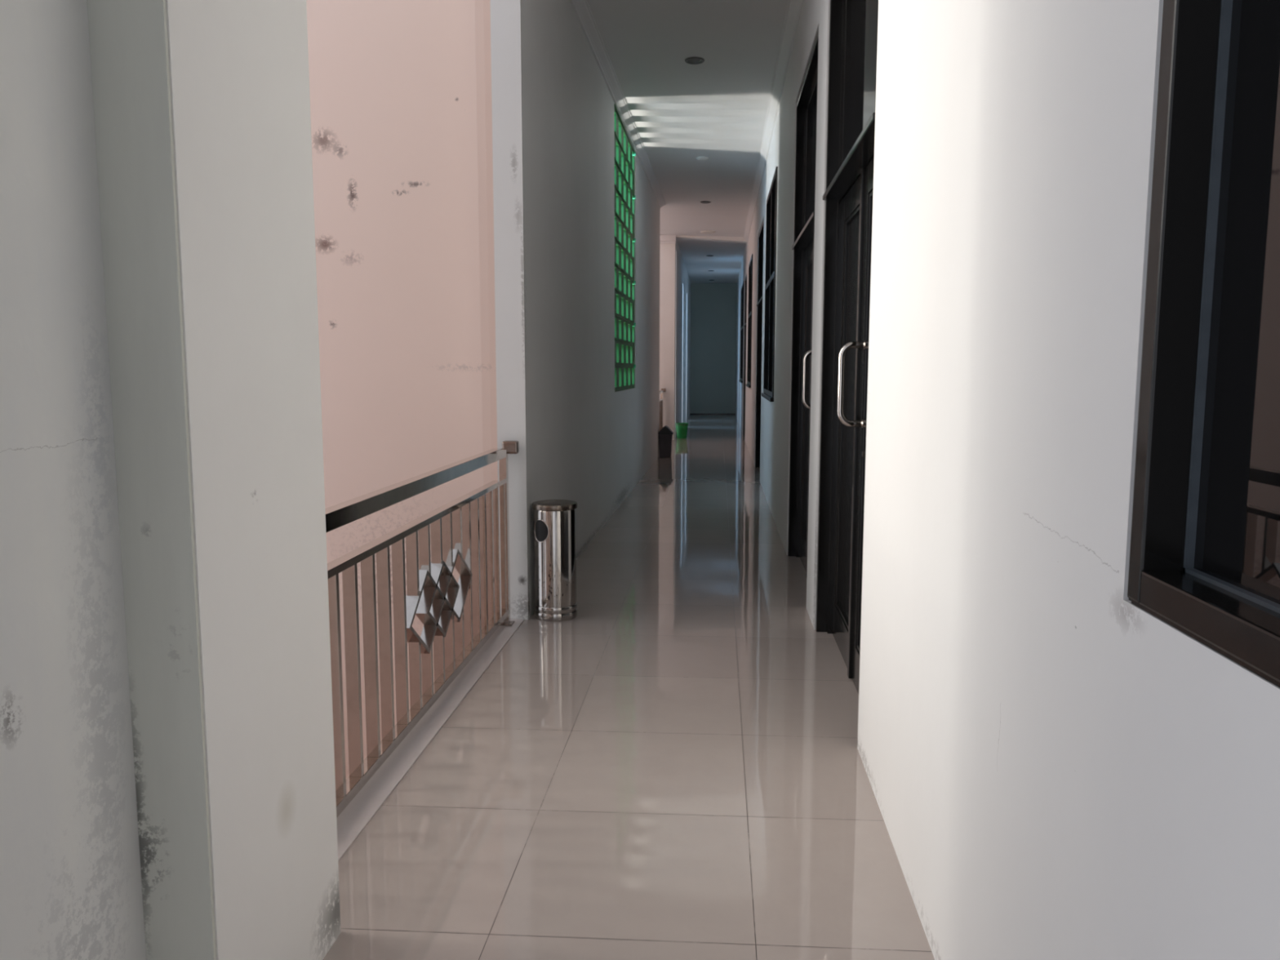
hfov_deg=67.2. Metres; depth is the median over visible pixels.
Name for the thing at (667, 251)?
wall
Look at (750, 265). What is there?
window
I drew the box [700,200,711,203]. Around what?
recessed light
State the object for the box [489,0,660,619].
wall
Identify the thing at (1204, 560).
window
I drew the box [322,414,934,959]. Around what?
floor
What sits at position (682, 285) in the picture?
wall
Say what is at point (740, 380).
window
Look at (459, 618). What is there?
stair railing
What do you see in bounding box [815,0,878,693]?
door
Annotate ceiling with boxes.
[586,0,788,236]
[676,238,746,283]
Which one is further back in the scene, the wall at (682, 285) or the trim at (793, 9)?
the wall at (682, 285)
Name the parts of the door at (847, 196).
frame, fanlight frame, panel moulding, handle, fanlight pane, panel moulding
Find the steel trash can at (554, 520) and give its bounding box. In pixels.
[532,499,577,622]
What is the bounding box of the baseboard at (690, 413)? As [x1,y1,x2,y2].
[689,413,735,414]
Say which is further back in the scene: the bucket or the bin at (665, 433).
the bucket
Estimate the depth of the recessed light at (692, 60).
7.01 m
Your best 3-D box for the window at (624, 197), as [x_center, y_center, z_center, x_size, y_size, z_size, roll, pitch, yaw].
[-0.159,-2.058,9.106,0.068,2.405,1.841,1,7,5]
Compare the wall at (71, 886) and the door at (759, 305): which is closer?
the wall at (71, 886)
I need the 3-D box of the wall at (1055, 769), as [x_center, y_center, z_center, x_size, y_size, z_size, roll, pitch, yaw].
[1.456,-1.721,10.918,0.180,4.000,30.250,1,7,5]
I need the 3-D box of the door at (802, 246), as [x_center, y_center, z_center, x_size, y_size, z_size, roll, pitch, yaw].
[0.984,-0.867,5.597,0.167,2.931,1.442,1,7,5]
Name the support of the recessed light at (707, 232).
in the ceiling at (715, 108)
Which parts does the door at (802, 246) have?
handle, panel moulding, fanlight frame, fanlight pane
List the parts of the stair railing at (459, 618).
handrail, rail, rail, post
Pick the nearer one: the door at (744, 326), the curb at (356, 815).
the curb at (356, 815)
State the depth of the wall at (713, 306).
25.94 m
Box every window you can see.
[614,104,635,391]
[738,280,744,382]
[746,253,752,387]
[761,166,777,401]
[1127,0,1279,687]
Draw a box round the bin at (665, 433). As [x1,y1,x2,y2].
[657,425,673,457]
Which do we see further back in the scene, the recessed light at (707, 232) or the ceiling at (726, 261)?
the ceiling at (726, 261)
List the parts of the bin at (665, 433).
bin lid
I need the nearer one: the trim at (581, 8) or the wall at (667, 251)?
the trim at (581, 8)
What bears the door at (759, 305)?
in the wall at (1055, 769)
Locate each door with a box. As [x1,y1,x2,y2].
[742,275,746,435]
[755,218,764,467]
[787,28,818,577]
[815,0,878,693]
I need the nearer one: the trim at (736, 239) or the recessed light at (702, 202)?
the recessed light at (702, 202)
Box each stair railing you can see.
[324,440,519,817]
[659,388,666,430]
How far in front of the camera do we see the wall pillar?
1.73 m
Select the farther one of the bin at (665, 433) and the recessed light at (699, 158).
the bin at (665, 433)
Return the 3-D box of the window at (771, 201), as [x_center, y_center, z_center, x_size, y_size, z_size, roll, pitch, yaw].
[1.236,-1.727,8.915,0.120,1.945,1.710,1,7,5]
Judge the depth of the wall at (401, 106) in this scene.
4.86 m
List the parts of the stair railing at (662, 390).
post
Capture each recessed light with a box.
[684,57,704,64]
[696,155,708,160]
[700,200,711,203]
[700,230,715,234]
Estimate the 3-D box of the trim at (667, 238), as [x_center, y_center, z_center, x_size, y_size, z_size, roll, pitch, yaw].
[0.433,-4.104,16.426,0.355,0.140,0.060,1,7,5]
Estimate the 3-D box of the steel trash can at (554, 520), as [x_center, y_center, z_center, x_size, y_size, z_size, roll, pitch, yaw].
[-0.427,0.399,4.850,0.226,0.586,0.226,1,7,5]
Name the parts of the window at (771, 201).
sill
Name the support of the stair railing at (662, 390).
on the floor
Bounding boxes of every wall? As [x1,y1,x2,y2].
[0,0,146,959]
[306,0,497,778]
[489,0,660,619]
[659,243,675,439]
[674,238,690,439]
[689,283,737,413]
[735,0,1279,959]
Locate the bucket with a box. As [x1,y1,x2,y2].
[675,422,688,438]
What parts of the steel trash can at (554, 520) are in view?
can lid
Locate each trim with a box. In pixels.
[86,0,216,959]
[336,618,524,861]
[569,0,666,208]
[659,234,675,243]
[675,235,747,242]
[742,0,803,241]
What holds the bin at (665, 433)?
on the floor
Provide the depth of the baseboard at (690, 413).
26.14 m
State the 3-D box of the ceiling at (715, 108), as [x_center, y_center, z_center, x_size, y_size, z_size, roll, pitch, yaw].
[0.199,-3.055,6.093,1.960,0.269,20.800,1,7,5]
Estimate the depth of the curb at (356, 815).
3.19 m
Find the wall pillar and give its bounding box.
[165,0,341,959]

